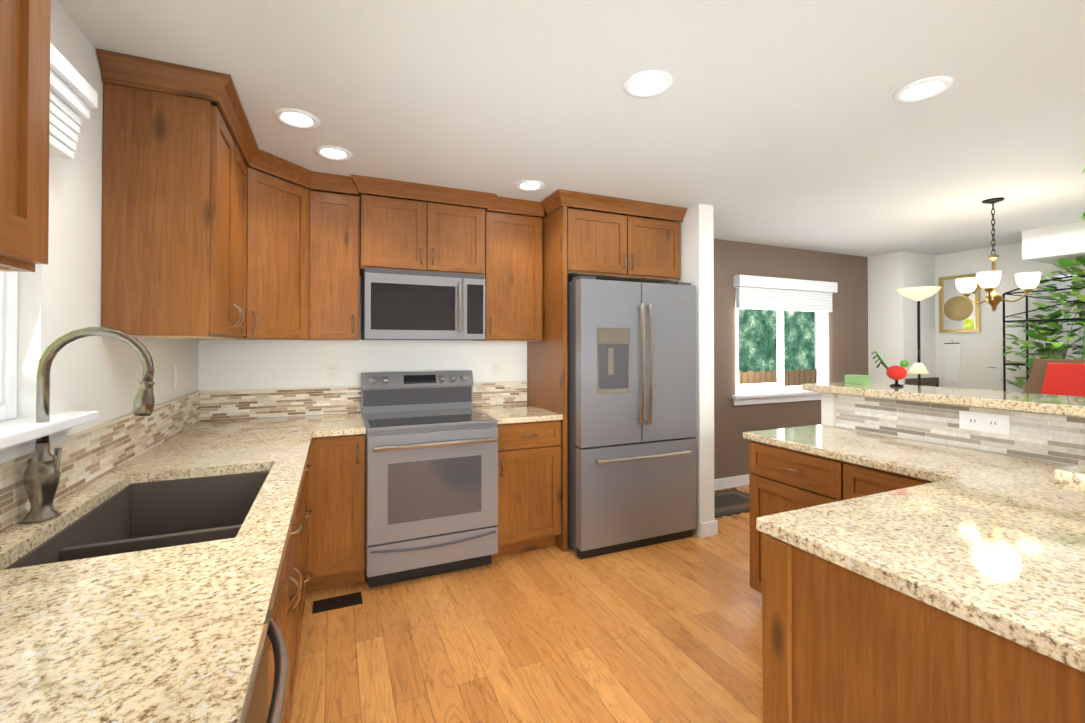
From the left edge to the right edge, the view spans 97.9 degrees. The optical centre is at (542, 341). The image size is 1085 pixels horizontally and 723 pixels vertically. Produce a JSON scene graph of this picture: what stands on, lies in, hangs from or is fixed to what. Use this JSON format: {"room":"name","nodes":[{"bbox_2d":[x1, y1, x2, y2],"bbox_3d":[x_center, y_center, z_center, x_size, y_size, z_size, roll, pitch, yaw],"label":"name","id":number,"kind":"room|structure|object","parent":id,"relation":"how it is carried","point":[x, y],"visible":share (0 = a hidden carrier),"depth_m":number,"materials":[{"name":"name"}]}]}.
{"room":"kitchen","nodes":[
{"label":"kitchen","id":0,"kind":"room"},
{"bbox_2d":[15,0,198,433],"bbox_3d":[-0.908,0.172,0.002,0.140,2.400,6.500,0,-1,-24],"label":"wall","id":1,"kind":"structure","parent":0,"point":[60,294],"depth_m":1.54,"materials":[{"name":"white paint"}]},
{"bbox_2d":[0,0,50,271],"bbox_3d":[-0.727,-0.571,0.197,0.337,0.909,1.102,0,-1,-24],"label":"upper cabinet","id":2,"kind":"object","parent":1,"relation":"attached to","point":[25,27],"visible":1,"depth_m":0.67,"materials":[{"name":"brown wood"}]},
{"bbox_2d":[0,271,98,463],"bbox_3d":[-1.284,-0.171,1.009,0.190,0.934,0.960,0,-1,-24],"label":"window","id":3,"kind":"structure","parent":1,"relation":"in","point":[19,437],"depth_m":1.27,"materials":[{"name":"white plastic"}]},
{"bbox_2d":[49,43,97,159],"bbox_3d":[-1.229,-0.648,1.038,0.099,0.220,0.820,0,-1,-24],"label":"window blind","id":4,"kind":"object","parent":1,"relation":"attached to","point":[73,96],"visible":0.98,"depth_m":1.32,"materials":[{"name":"white plastic"}]},
{"bbox_2d":[0,391,203,532],"bbox_3d":[-1.116,0.371,0.672,0.014,0.183,4.817,0,-1,-24],"label":"tile backsplash","id":5,"kind":"structure","parent":1,"relation":"attached to","point":[91,453],"depth_m":1.65,"materials":[{"name":"tile"}]},
{"bbox_2d":[174,365,179,387],"bbox_3d":[-1.915,0.185,2.477,0.008,0.116,0.072,0,-1,-24],"label":"light switch","id":6,"kind":"object","parent":1,"relation":"attached to","point":[176,376],"visible":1,"depth_m":2.46,"materials":[{"name":"beige plastic"}]},
{"bbox_2d":[97,49,256,339],"bbox_3d":[-1.541,-0.513,2.101,0.381,0.989,0.759,0,-1,-24],"label":"upper cabinet","id":7,"kind":"object","parent":1,"relation":"attached to","point":[208,233],"depth_m":1.76,"materials":[{"name":"brown wood"}]},
{"bbox_2d":[291,485,762,722],"bbox_3d":[2.360,1.416,1.428,7.280,0.060,6.500,0,-1,-24],"label":"floor","id":8,"kind":"structure","parent":0,"point":[668,632],"depth_m":2.19,"materials":[{"name":"brown wood"}]},
{"bbox_2d":[245,617,288,722],"bbox_3d":[-0.711,0.940,0.639,0.640,0.876,0.600,0,-1,-24],"label":"dishwasher","id":9,"kind":"object","parent":8,"relation":"on","point":[258,710],"visible":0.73,"depth_m":0.86,"materials":[{"name":"grey metal"}]},
{"bbox_2d":[268,529,303,722],"bbox_3d":[-1.104,1.076,1.399,0.627,0.620,1.098,0,-1,-24],"label":"base cabinet","id":10,"kind":"object","parent":8,"relation":"on","point":[288,609],"depth_m":1.53,"materials":[{"name":"brown wood"}]},
{"bbox_2d":[291,461,311,604],"bbox_3d":[-1.409,0.952,2.095,0.627,0.880,0.673,0,-1,-24],"label":"base cabinet","id":11,"kind":"object","parent":8,"relation":"on","point":[301,516],"depth_m":2.28,"materials":[{"name":"brown wood"}]},
{"bbox_2d":[0,413,365,722],"bbox_3d":[-0.702,0.483,0.853,0.919,0.035,4.817,0,-1,-24],"label":"countertop","id":12,"kind":"structure","parent":11,"relation":"on","point":[174,634],"depth_m":0.84,"materials":[{"name":"beige stone"}]},
{"bbox_2d":[21,327,154,523],"bbox_3d":[-1.236,0.214,1.301,0.274,0.508,0.097,0,-1,-24],"label":"gooseneck faucet","id":13,"kind":"object","parent":12,"relation":"on","point":[42,475],"visible":1,"depth_m":1.25,"materials":[{"name":"grey metal"}]},
{"bbox_2d":[4,471,269,569],"bbox_3d":[-1.101,0.620,1.405,0.474,0.225,0.834,0,-1,-24],"label":"undermount sink","id":14,"kind":"object","parent":12,"relation":"in","point":[133,517],"visible":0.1,"depth_m":1.69,"materials":[{"name":"brown"}]},
{"bbox_2d":[307,434,365,591],"bbox_3d":[-1.261,0.960,2.892,0.298,0.880,0.627,0,-1,-24],"label":"base cabinet","id":15,"kind":"object","parent":8,"relation":"on","point":[336,479],"depth_m":2.62,"materials":[{"name":"brown wood"}]},
{"bbox_2d":[312,592,361,613],"bbox_3d":[-1.093,1.391,2.521,0.240,0.009,0.120,0,-1,-24],"label":"floor vent","id":16,"kind":"object","parent":8,"relation":"in","point":[337,602],"visible":1,"depth_m":2.51,"materials":[{"name":"brown metal"}]},
{"bbox_2d":[361,370,498,587],"bbox_3d":[-0.742,0.806,3.036,0.766,1.190,0.729,0,-1,-24],"label":"range","id":17,"kind":"object","parent":8,"relation":"on","point":[431,478],"visible":0.98,"depth_m":2.79,"materials":[{"name":"grey metal"}]},
{"bbox_2d":[491,420,560,557],"bbox_3d":[-0.210,0.964,3.353,0.463,0.880,0.627,0,-1,-24],"label":"base cabinet","id":18,"kind":"object","parent":8,"relation":"on","point":[529,486],"depth_m":3.08,"materials":[{"name":"brown wood"}]},
{"bbox_2d":[473,404,562,423],"bbox_3d":[-0.205,0.506,3.346,0.462,0.035,0.652,0,-1,-24],"label":"countertop","id":19,"kind":"structure","parent":18,"relation":"on","point":[513,413],"depth_m":3.19,"materials":[{"name":"beige stone"}]},
{"bbox_2d":[527,189,686,551],"bbox_3d":[0.453,0.207,3.614,1.063,2.399,0.697,0,-1,-24],"label":"cabinet surround","id":20,"kind":"object","parent":8,"relation":"on","point":[599,245],"visible":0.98,"depth_m":3.33,"materials":[{"name":"brown wood"}]},
{"bbox_2d":[567,276,695,558],"bbox_3d":[0.531,0.492,3.519,0.930,1.827,0.856,0,-1,-24],"label":"refrigerator","id":21,"kind":"object","parent":8,"relation":"on","point":[631,414],"visible":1,"depth_m":3.16,"materials":[{"name":"grey metal"}]},
{"bbox_2d":[714,488,748,517],"bbox_3d":[1.577,1.404,4.131,0.843,0.015,0.540,0,-1,-24],"label":"doormat","id":22,"kind":"object","parent":8,"relation":"on","point":[729,502],"visible":0.35,"depth_m":4.09,"materials":[{"name":"grey fabric"}]},
{"bbox_2d":[749,392,1084,722],"bbox_3d":[1.413,0.830,1.405,1.695,1.110,2.270,0,-1,-24],"label":"base cabinet","id":23,"kind":"object","parent":8,"relation":"on","point":[840,644],"visible":0.42,"depth_m":1.10,"materials":[{"name":"brown wood"}]},
{"bbox_2d":[743,425,1084,672],"bbox_3d":[1.365,0.487,1.376,1.550,0.034,2.310,0,-1,-24],"label":"countertop","id":24,"kind":"structure","parent":23,"relation":"on","point":[992,542],"depth_m":1.16,"materials":[{"name":"stone"}]},
{"bbox_2d":[802,382,1084,493],"bbox_3d":[1.616,0.276,1.751,1.630,0.074,1.950,0,-1,-24],"label":"bar","id":25,"kind":"object","parent":23,"relation":"on","point":[1071,478],"visible":0.85,"depth_m":2.07,"materials":[{"name":"beige stone"}]},
{"bbox_2d":[845,351,908,386],"bbox_3d":[1.887,0.149,2.663,0.080,0.194,0.320,0,-1,-24],"label":"rooster figurine","id":26,"kind":"object","parent":25,"relation":"on","point":[896,373],"visible":1,"depth_m":2.59,"materials":[{"name":"red metal"}]},
{"bbox_2d":[959,411,1008,434],"bbox_3d":[1.913,0.351,2.050,0.006,0.080,0.170,0,-1,-24],"label":"outlet","id":27,"kind":"object","parent":23,"relation":"attached to","point":[986,422],"visible":1,"depth_m":2.04,"materials":[{"name":"white plastic"}]},
{"bbox_2d":[897,286,940,385],"bbox_3d":[3.265,0.470,4.123,0.490,1.882,0.360,0,-1,-24],"label":"torchiere floor lamp","id":28,"kind":"object","parent":8,"relation":"on","point":[918,294],"visible":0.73,"depth_m":4.11,"materials":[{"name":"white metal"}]},
{"bbox_2d":[905,377,938,386],"bbox_3d":[4.166,0.911,5.174,0.560,1.020,0.035,0,-1,-24],"label":"leaning board","id":29,"kind":"object","parent":8,"relation":"on","point":[932,381],"visible":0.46,"depth_m":5.18,"materials":[{"name":"brown wood"}]},
{"bbox_2d":[987,257,1084,392],"bbox_3d":[4.634,0.350,4.032,0.809,2.119,1.343,0,-1,-24],"label":"plant","id":30,"kind":"object","parent":8,"relation":"on","point":[1054,349],"visible":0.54,"depth_m":4.17,"materials":[{"name":"green plant"}]},
{"bbox_2d":[1024,359,1084,396],"bbox_3d":[3.807,0.770,3.480,0.596,1.270,0.624,0,-1,-24],"label":"chair","id":31,"kind":"object","parent":8,"relation":"on","point":[1066,377],"depth_m":3.62,"materials":[{"name":"red leather"}]},
{"bbox_2d":[198,239,867,478],"bbox_3d":[0.805,0.212,4.229,6.400,2.400,0.140,0,-1,-24],"label":"wall","id":32,"kind":"structure","parent":0,"point":[846,334],"depth_m":4.55,"materials":[{"name":"brown paint"}]},
{"bbox_2d":[257,145,324,340],"bbox_3d":[-1.647,-0.507,2.709,0.676,0.989,0.676,0,-1,-24],"label":"upper cabinet","id":33,"kind":"object","parent":32,"relation":"attached to","point":[290,217],"depth_m":2.69,"materials":[{"name":"brown wood"}]},
{"bbox_2d":[326,363,337,379],"bbox_3d":[-1.413,0.202,3.173,0.072,0.116,0.007,0,-1,-24],"label":"electrical outlet","id":34,"kind":"object","parent":32,"relation":"attached to","point":[331,371],"visible":1,"depth_m":3.17,"materials":[{"name":"beige plastic"}]},
{"bbox_2d":[321,185,360,340],"bbox_3d":[-1.350,-0.460,3.000,0.340,0.900,0.381,0,-1,-24],"label":"upper cabinet","id":35,"kind":"object","parent":32,"relation":"attached to","point":[340,275],"depth_m":2.90,"materials":[{"name":"brown wood"}]},
{"bbox_2d":[204,380,526,420],"bbox_3d":[-1.092,0.396,3.307,2.119,0.183,0.014,0,-1,-24],"label":"tile backsplash","id":36,"kind":"structure","parent":32,"relation":"attached to","point":[272,402],"depth_m":3.09,"materials":[{"name":"tile"}]},
{"bbox_2d":[357,177,488,276],"bbox_3d":[-0.826,-0.723,3.233,0.795,0.546,0.382,0,-1,-24],"label":"upper cabinet","id":37,"kind":"object","parent":32,"relation":"attached to","point":[393,233],"depth_m":3.04,"materials":[{"name":"brown wood"}]},
{"bbox_2d":[361,267,484,340],"bbox_3d":[-0.807,-0.229,3.192,0.760,0.438,0.463,0,-1,-24],"label":"microwave","id":38,"kind":"object","parent":37,"relation":"attached to","point":[397,304],"visible":1,"depth_m":3.01,"materials":[{"name":"grey metal"}]},
{"bbox_2d":[492,361,500,375],"bbox_3d":[-0.355,0.206,3.638,0.072,0.116,0.007,0,-1,-24],"label":"electrical outlet","id":39,"kind":"object","parent":32,"relation":"attached to","point":[496,368],"visible":1,"depth_m":3.64,"materials":[{"name":"beige plastic"}]},
{"bbox_2d":[472,209,543,340],"bbox_3d":[-0.263,-0.455,3.502,0.444,0.900,0.337,0,-1,-24],"label":"upper cabinet","id":40,"kind":"object","parent":32,"relation":"attached to","point":[513,286],"depth_m":3.35,"materials":[{"name":"brown wood"}]},
{"bbox_2d":[714,474,748,489],"bbox_3d":[2.347,1.368,4.811,3.100,0.100,0.012,0,-1,-24],"label":"baseboard","id":41,"kind":"structure","parent":32,"relation":"attached to","point":[741,480],"depth_m":4.58,"materials":[{"name":"white wood"}]},
{"bbox_2d":[731,287,824,405],"bbox_3d":[2.508,0.039,4.928,1.480,1.179,0.165,0,-1,-24],"label":"window","id":42,"kind":"structure","parent":32,"relation":"in","point":[762,393],"depth_m":4.95,"materials":[{"name":"white plastic"}]},
{"bbox_2d":[733,275,837,311],"bbox_3d":[2.535,-0.482,4.873,1.420,0.320,0.084,0,-1,-24],"label":"window valance","id":43,"kind":"object","parent":32,"relation":"attached to","point":[765,293],"visible":1,"depth_m":4.82,"materials":[{"name":"white"}]},
{"bbox_2d":[57,0,1084,256],"bbox_3d":[2.360,-1.039,1.451,7.280,0.050,6.500,0,-1,-24],"label":"ceiling","id":44,"kind":"structure","parent":0,"point":[781,122],"depth_m":1.98,"materials":[{"name":"white paint"}]},
{"bbox_2d":[273,108,319,128],"bbox_3d":[-1.108,-1.002,2.132,0.190,0.010,0.190,0,-1,-24],"label":"recessed light","id":45,"kind":"object","parent":44,"relation":"in","point":[296,118],"visible":1,"depth_m":2.13,"materials":[{"name":"white"}]},
{"bbox_2d":[314,145,352,160],"bbox_3d":[-1.112,-0.999,2.513,0.190,0.010,0.190,0,-1,-24],"label":"recessed light","id":46,"kind":"object","parent":44,"relation":"in","point":[335,153],"visible":1,"depth_m":2.51,"materials":[{"name":"white"}]},
{"bbox_2d":[515,180,544,190],"bbox_3d":[-0.079,-0.994,3.022,0.190,0.010,0.190,0,-1,-24],"label":"recessed light","id":47,"kind":"object","parent":44,"relation":"in","point":[529,185],"visible":1,"depth_m":3.02,"materials":[{"name":"white"}]},
{"bbox_2d":[623,70,672,97],"bbox_3d":[0.414,-1.005,1.851,0.190,0.010,0.190,0,-1,-24],"label":"recessed light","id":48,"kind":"object","parent":44,"relation":"in","point":[646,83],"visible":1,"depth_m":1.85,"materials":[{"name":"white"}]},
{"bbox_2d":[893,76,953,102],"bbox_3d":[1.522,-1.005,1.891,0.190,0.010,0.190,0,-1,-24],"label":"recessed light","id":49,"kind":"object","parent":44,"relation":"in","point":[923,89],"visible":1,"depth_m":1.88,"materials":[{"name":"white"}]},
{"bbox_2d":[955,197,1040,311],"bbox_3d":[3.142,-0.601,3.335,0.436,0.790,0.436,0,-1,-24],"label":"chandelier","id":50,"kind":"object","parent":44,"relation":"hanging from","point":[989,281],"visible":1,"depth_m":3.28,"materials":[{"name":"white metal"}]},
{"bbox_2d":[1022,220,1084,264],"bbox_3d":[4.842,-0.862,3.715,0.629,0.259,1.370,0,-1,-24],"label":"soffit beam","id":51,"kind":"structure","parent":44,"relation":"attached to","point":[1054,244],"depth_m":4.04,"materials":[{"name":"white paint"}]},
{"bbox_2d":[1079,168,1084,220],"bbox_3d":[3.557,-0.937,3.021,2.358,0.106,0.777,0,-1,-24],"label":"plant","id":52,"kind":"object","parent":44,"relation":"hanging from","point":[1082,216],"depth_m":3.52,"materials":[{"name":"green plant"}]},
{"bbox_2d":[658,204,714,536],"bbox_3d":[1.028,0.208,3.803,0.135,2.400,0.820,0,-1,-24],"label":"wall","id":53,"kind":"structure","parent":0,"point":[697,248],"depth_m":3.43,"materials":[{"name":"white paint"}]},
{"bbox_2d":[700,520,717,534],"bbox_3d":[1.104,1.358,3.804,0.015,0.100,0.810,0,-1,-24],"label":"baseboard","id":54,"kind":"structure","parent":53,"relation":"attached to","point":[709,528],"depth_m":3.41,"materials":[{"name":"white wood"}]},
{"bbox_2d":[868,251,935,384],"bbox_3d":[4.069,0.224,5.463,0.570,2.400,0.510,0,-1,-24],"label":"wall","id":55,"kind":"structure","parent":0,"point":[892,325],"depth_m":5.27,"materials":[{"name":"white paint"}]},
{"bbox_2d":[936,242,1084,391],"bbox_3d":[5.599,0.200,2.940,0.140,2.400,6.360,0,-1,-24],"label":"wall","id":56,"kind":"structure","parent":0,"point":[979,351],"depth_m":4.88,"materials":[{"name":"white paint"}]},
{"bbox_2d":[944,343,959,381],"bbox_3d":[4.517,0.211,5.206,0.013,0.460,0.140,0,-1,-24],"label":"art","id":57,"kind":"object","parent":56,"relation":"attached to","point":[952,359],"visible":1,"depth_m":5.21,"materials":[{"name":"white paper"}]},
{"bbox_2d":[939,273,980,332],"bbox_3d":[4.540,-0.409,5.146,0.025,0.620,0.360,0,-1,-24],"label":"framed mirror","id":58,"kind":"object","parent":56,"relation":"attached to","point":[959,311],"visible":0.92,"depth_m":5.16,"materials":[{"name":"gold metal"}]},
{"label":"outside","id":59,"kind":"structure","parent":0,"visible":0},
{"bbox_2d":[738,308,814,371],"bbox_3d":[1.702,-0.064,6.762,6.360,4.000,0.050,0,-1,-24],"label":"trees","id":60,"kind":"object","parent":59,"point":[757,333],"depth_m":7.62,"materials":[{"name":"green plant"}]},
{"bbox_2d":[739,369,816,385],"bbox_3d":[2.039,0.909,6.011,4.380,1.040,0.020,0,-1,-24],"label":"fence","id":61,"kind":"object","parent":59,"point":[795,377],"visible":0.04,"depth_m":6.59,"materials":[{"name":"brown wood"}]}
]}

